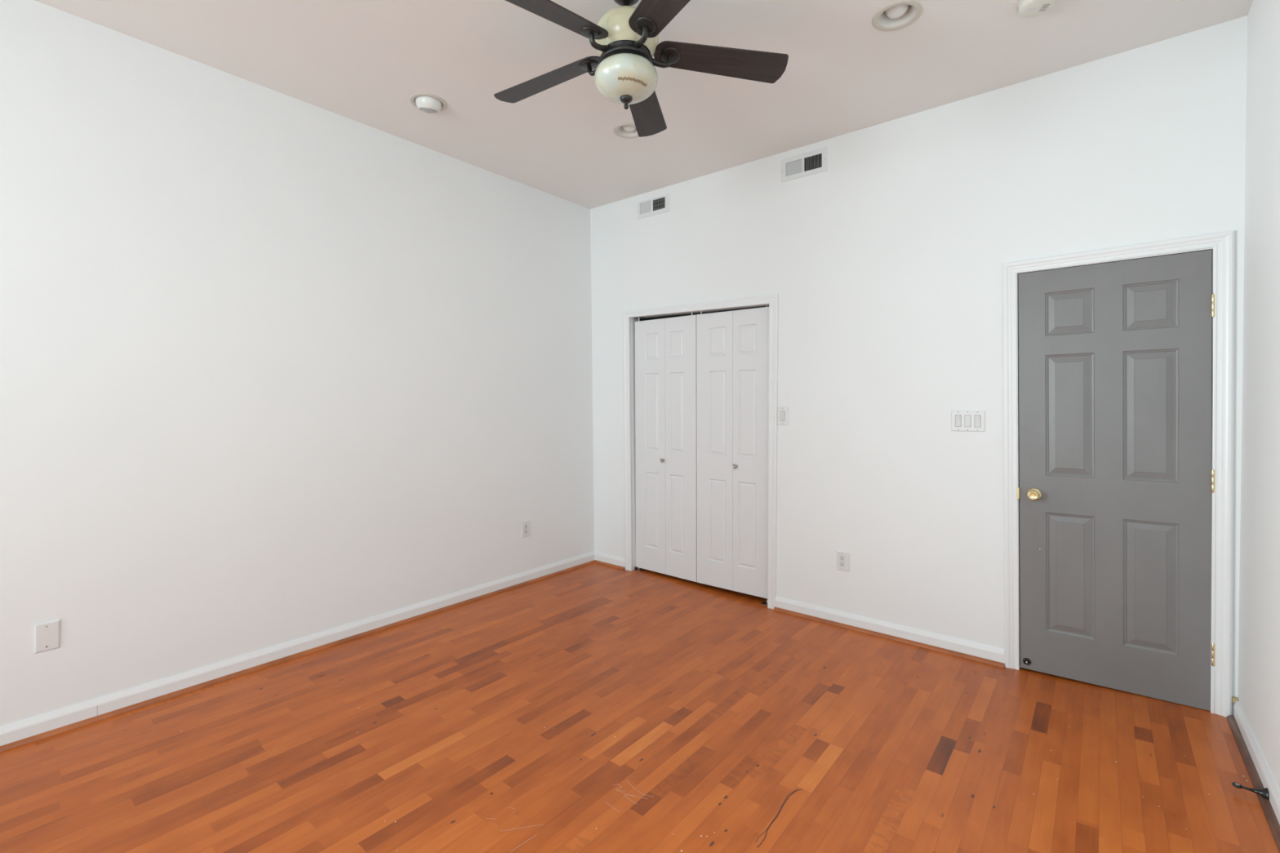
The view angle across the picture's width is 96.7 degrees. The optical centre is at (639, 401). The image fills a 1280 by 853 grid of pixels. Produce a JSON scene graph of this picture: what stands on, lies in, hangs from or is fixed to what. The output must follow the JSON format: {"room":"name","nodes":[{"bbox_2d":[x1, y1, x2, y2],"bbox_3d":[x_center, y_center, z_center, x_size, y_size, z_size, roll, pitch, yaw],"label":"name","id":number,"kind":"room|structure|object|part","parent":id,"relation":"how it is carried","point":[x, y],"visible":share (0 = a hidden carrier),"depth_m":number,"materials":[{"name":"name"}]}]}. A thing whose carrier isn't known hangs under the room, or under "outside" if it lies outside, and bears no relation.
{"room":"empty bedroom","nodes":[
{"label":"empty bedroom","id":0,"kind":"room"},
{"bbox_2d":[0,0,594,727],"bbox_3d":[-2.489,-0.093,2.353,0.054,3.147,6.600,0,0,39],"label":"wall","id":1,"kind":"structure","parent":0,"point":[276,368],"depth_m":2.91,"materials":[{"name":"paint"}]},
{"bbox_2d":[34,619,60,653],"bbox_3d":[-2.456,0.975,2.357,0.008,0.118,0.074,0,0,39],"label":"cover plate","id":2,"kind":"object","parent":1,"relation":"attached to","point":[46,634],"visible":1,"depth_m":2.35,"materials":[{"name":"white plastic"}]},
{"bbox_2d":[0,551,595,746],"bbox_3d":[-2.463,1.334,2.337,0.020,0.084,6.589,0,0,39],"label":"baseboard","id":3,"kind":"structure","parent":1,"relation":"attached to","point":[34,726],"depth_m":2.89,"materials":[{"name":"white paint"}]},
{"bbox_2d":[0,560,595,752],"bbox_3d":[-2.453,1.371,2.320,0.018,0.018,6.576,0,0,39],"label":"trim","id":4,"kind":"structure","parent":1,"relation":"attached to","point":[6,747],"depth_m":2.87,"materials":[{"name":"brown wood"}]},
{"bbox_2d":[521,520,529,537],"bbox_3d":[-0.866,0.971,4.317,0.009,0.120,0.081,0,0,39],"label":"wall outlet","id":5,"kind":"object","parent":1,"relation":"attached to","point":[525,525],"visible":1,"depth_m":4.31,"materials":[{"name":"white plastic"}]},
{"bbox_2d":[524,524,527,533],"bbox_3d":[-0.866,0.971,4.314,0.003,0.069,0.034,0,0,39],"label":"receptacle","id":6,"kind":"object","parent":5,"relation":"attached to","point":[525,525],"depth_m":4.31,"materials":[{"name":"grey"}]},
{"bbox_2d":[0,563,1279,852],"bbox_3d":[-0.760,1.391,1.336,4.218,0.023,7.500,0,0,39],"label":"floor","id":7,"kind":"structure","parent":0,"point":[737,722],"depth_m":2.26,"materials":[{"name":"brown wood"}]},
{"bbox_2d":[34,0,1253,208],"bbox_3d":[-1.007,-1.665,1.151,4.200,0.001,6.800,0,0,39],"label":"ceiling","id":8,"kind":"structure","parent":0,"point":[362,61],"depth_m":2.80,"materials":[{"name":"paint"}]},
{"bbox_2d":[409,93,447,113],"bbox_3d":[-1.178,-1.678,3.172,0.199,0.134,0.199,0,0,39],"label":"recessed light","id":9,"kind":"object","parent":8,"relation":"in","point":[428,103],"visible":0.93,"depth_m":3.13,"materials":[{"name":"beige paint"}]},
{"bbox_2d":[613,123,639,138],"bbox_3d":[-0.065,-1.705,3.502,0.199,0.090,0.199,0,0,39],"label":"recessed light","id":10,"kind":"object","parent":8,"relation":"in","point":[628,131],"visible":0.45,"depth_m":3.53,"materials":[{"name":"beige paint"}]},
{"bbox_3d":[-0.065,-1.708,3.502,0.095,0.082,0.095,0,0,39],"label":"bulb","id":11,"kind":"part","parent":10,"relation":"part of","materials":[{"name":"clear glass"}]},
{"bbox_2d":[493,0,788,137],"bbox_3d":[-0.090,-1.419,2.271,1.259,0.493,1.259,0,0,39],"label":"ceiling fan","id":12,"kind":"object","parent":8,"relation":"hanging from","point":[625,39],"visible":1,"depth_m":2.25,"materials":[{"name":"black wood"}]},
{"bbox_3d":[-0.394,-1.387,2.463,0.550,0.064,0.145,0,0,29],"label":"blade","id":13,"kind":"part","parent":12,"relation":"part of","materials":[{"name":"brown wood"}]},
{"bbox_3d":[-0.337,-1.387,2.011,0.550,0.064,0.145,0,0,-43],"label":"blade","id":14,"kind":"part","parent":12,"relation":"part of","materials":[{"name":"brown wood"}]},
{"bbox_3d":[-0.055,-1.269,2.276,0.254,0.115,0.254,0,0,39],"label":"lamp shade","id":15,"kind":"part","parent":12,"relation":"part of","materials":[{"name":"white glass"}]},
{"bbox_3d":[-0.055,-1.465,2.276,0.259,0.162,0.259,0,0,39],"label":"lamp shade","id":16,"kind":"part","parent":12,"relation":"part of","materials":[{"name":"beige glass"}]},
{"bbox_3d":[0.018,-1.387,2.656,0.145,0.064,0.550,0,0,11],"label":"blade","id":17,"kind":"part","parent":12,"relation":"part of","materials":[{"name":"brown wood"}]},
{"bbox_3d":[0.109,-1.387,1.926,0.145,0.064,0.550,0,0,-25],"label":"blade","id":18,"kind":"part","parent":12,"relation":"part of","materials":[{"name":"brown wood"}]},
{"bbox_3d":[0.329,-1.387,2.324,0.550,0.064,0.145,0,0,-7],"label":"blade","id":19,"kind":"part","parent":12,"relation":"part of","materials":[{"name":"brown wood"}]},
{"bbox_2d":[871,0,922,31],"bbox_3d":[1.110,-1.705,2.459,0.199,0.090,0.199,0,0,39],"label":"recessed light","id":20,"kind":"object","parent":8,"relation":"in","point":[895,15],"visible":0.93,"depth_m":2.47,"materials":[{"name":"beige paint"}]},
{"bbox_3d":[1.110,-1.708,2.459,0.095,0.082,0.095,0,0,39],"label":"bulb","id":21,"kind":"part","parent":20,"relation":"part of","materials":[{"name":"white glass"}]},
{"bbox_2d":[1017,0,1057,17],"bbox_3d":[1.649,-1.645,2.357,0.140,0.040,0.140,0,0,39],"label":"smoke detector","id":22,"kind":"object","parent":8,"relation":"attached to","point":[1027,8],"visible":1,"depth_m":2.35,"materials":[{"name":"white plastic"}]},
{"bbox_2d":[639,306,763,320],"bbox_3d":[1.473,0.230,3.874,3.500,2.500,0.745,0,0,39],"label":"door track","id":23,"kind":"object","parent":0,"point":[667,317],"depth_m":5.04,"materials":[{"name":"metal"}]},
{"bbox_2d":[590,15,1247,715],"bbox_3d":[1.072,-0.118,3.713,4.200,3.195,0.001,0,0,39],"label":"wall","id":24,"kind":"structure","parent":0,"point":[884,264],"depth_m":3.27,"materials":[{"name":"paint"}]},
{"bbox_2d":[595,560,625,569],"bbox_3d":[-0.261,1.371,4.765,0.343,0.018,0.018,0,0,39],"label":"trim","id":25,"kind":"structure","parent":24,"relation":"attached to","point":[596,561],"depth_m":4.75,"materials":[{"name":"brown wood"}]},
{"bbox_2d":[595,551,625,567],"bbox_3d":[-0.254,1.334,4.784,0.357,0.084,0.020,0,0,39],"label":"baseboard","id":26,"kind":"structure","parent":24,"relation":"attached to","point":[601,557],"depth_m":4.77,"materials":[{"name":"white paint"}]},
{"bbox_2d":[637,193,669,219],"bbox_3d":[0.131,-1.536,4.530,0.321,0.138,0.098,0,0,39],"label":"air vent","id":27,"kind":"object","parent":24,"relation":"in","point":[660,206],"visible":0.99,"depth_m":4.51,"materials":[{"name":"white metal"}]},
{"bbox_2d":[634,312,697,582],"bbox_3d":[0.191,0.343,4.480,0.601,2.075,0.059,0,0,39],"label":"door","id":28,"kind":"structure","parent":24,"relation":"in","point":[666,529],"depth_m":4.46,"materials":[{"name":"white paint"}]},
{"bbox_3d":[0.089,0.354,4.582,0.315,2.014,0.030,0,0,39],"label":"panel","id":29,"kind":"part","parent":28,"relation":"part of","materials":[{"name":"white paint"}]},
{"bbox_3d":[0.320,0.356,4.394,0.292,2.017,0.030,0,0,39],"label":"panel","id":30,"kind":"part","parent":28,"relation":"part of","materials":[{"name":"white paint"}]},
{"bbox_2d":[622,293,778,609],"bbox_3d":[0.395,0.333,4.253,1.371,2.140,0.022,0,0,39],"label":"trim","id":31,"kind":"structure","parent":24,"relation":"attached to","point":[772,300],"depth_m":3.93,"materials":[{"name":"white paint"}]},
{"bbox_2d":[696,305,768,605],"bbox_3d":[0.665,0.354,4.096,0.614,2.098,0.059,0,0,39],"label":"door","id":32,"kind":"structure","parent":24,"relation":"in","point":[732,347],"depth_m":4.09,"materials":[{"name":"white paint"}]},
{"bbox_3d":[0.556,0.356,4.202,0.311,2.018,0.030,0,0,39],"label":"panel","id":33,"kind":"part","parent":32,"relation":"part of","materials":[{"name":"white paint"}]},
{"bbox_3d":[0.795,0.356,4.009,0.303,2.015,0.030,0,0,39],"label":"panel","id":34,"kind":"part","parent":32,"relation":"part of","materials":[{"name":"white paint"}]},
{"bbox_2d":[777,406,788,425],"bbox_3d":[0.953,0.099,3.803,0.080,0.122,0.010,0,0,39],"label":"light switch","id":35,"kind":"object","parent":24,"relation":"attached to","point":[782,412],"visible":1,"depth_m":3.80,"materials":[{"name":"white plastic"}]},
{"bbox_2d":[781,146,826,182],"bbox_3d":[1.095,-1.542,3.748,0.315,0.153,0.098,0,0,39],"label":"air vent","id":36,"kind":"object","parent":24,"relation":"in","point":[815,162],"visible":0.99,"depth_m":3.73,"materials":[{"name":"white metal"}]},
{"bbox_2d":[836,550,849,572],"bbox_3d":[1.268,0.999,3.549,0.081,0.120,0.009,0,0,39],"label":"wall outlet","id":37,"kind":"object","parent":24,"relation":"attached to","point":[842,557],"visible":1,"depth_m":3.55,"materials":[{"name":"white plastic"}]},
{"bbox_2d":[839,555,844,567],"bbox_3d":[1.261,0.999,3.551,0.034,0.069,0.003,0,0,39],"label":"receptacle","id":38,"kind":"object","parent":37,"relation":"attached to","point":[842,557],"depth_m":3.55,"materials":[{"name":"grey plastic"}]},
{"bbox_2d":[773,606,1004,667],"bbox_3d":[1.410,1.393,3.409,1.309,0.018,0.018,0,0,39],"label":"trim","id":39,"kind":"structure","parent":24,"relation":"attached to","point":[777,609],"depth_m":3.33,"materials":[{"name":"brown wood"}]},
{"bbox_2d":[774,595,1004,662],"bbox_3d":[1.422,1.357,3.424,1.309,0.084,0.020,0,0,39],"label":"baseboard","id":40,"kind":"structure","parent":24,"relation":"attached to","point":[993,653],"depth_m":3.34,"materials":[{"name":"white paint"}]},
{"bbox_2d":[951,410,985,431],"bbox_3d":[1.797,0.108,3.119,0.164,0.114,0.010,0,0,39],"label":"light switch","id":41,"kind":"object","parent":24,"relation":"attached to","point":[961,420],"visible":1,"depth_m":3.12,"materials":[{"name":"white plastic"}]},
{"bbox_2d":[1017,249,1214,711],"bbox_3d":[2.253,0.359,2.736,0.728,2.062,0.100,0,0,39],"label":"door","id":42,"kind":"structure","parent":24,"relation":"in","point":[1117,477],"depth_m":2.72,"materials":[{"name":"grey paint"}]},
{"bbox_3d":[2.013,0.480,2.910,0.065,0.065,0.060,0,0,39],"label":"knob","id":43,"kind":"part","parent":42,"relation":"part of","materials":[{"name":"gold metal"}]},
{"bbox_2d":[1002,230,1234,717],"bbox_3d":[2.288,0.354,2.789,0.762,2.096,0.122,0,0,39],"label":"trim","id":44,"kind":"structure","parent":24,"relation":"attached to","point":[1211,248],"depth_m":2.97,"materials":[{"name":"white paint"}]},
{"bbox_3d":[1.982,0.481,2.980,0.012,0.062,0.032,0,0,39],"label":"strike plate","id":45,"kind":"part","parent":44,"relation":"part of","materials":[{"name":"gold metal"}]},
{"bbox_2d":[1237,0,1279,791],"bbox_3d":[0.531,-0.093,-0.097,0.032,3.147,6.600,0,0,39],"label":"wall","id":46,"kind":"structure","parent":0,"point":[1259,621],"depth_m":2.17,"materials":[{"name":"paint"}]},
{"bbox_2d":[1231,782,1269,799],"bbox_3d":[2.127,1.354,1.984,0.086,0.041,0.041,0,0,39],"label":"door stop","id":47,"kind":"object","parent":46,"relation":"attached to","point":[1264,793],"visible":1,"depth_m":1.97,"materials":[{"name":"black metal"}]},
{"bbox_3d":[2.123,1.354,1.988,0.028,0.009,0.009,0,0,39],"label":"arm","id":48,"kind":"part","parent":47,"relation":"part of","materials":[{"name":"black metal"}]},
{"bbox_2d":[1226,715,1279,852],"bbox_3d":[0.495,1.372,-0.077,0.023,0.019,6.566,0,0,39],"label":"trim","id":49,"kind":"structure","parent":46,"relation":"attached to","point":[1274,826],"depth_m":2.06,"materials":[{"name":"brown wood"}]},
{"bbox_2d":[1231,696,1279,824],"bbox_3d":[0.518,1.340,-0.082,0.023,0.104,6.588,0,0,39],"label":"baseboard","id":50,"kind":"structure","parent":46,"relation":"attached to","point":[1266,777],"depth_m":2.10,"materials":[{"name":"white paint"}]}
]}

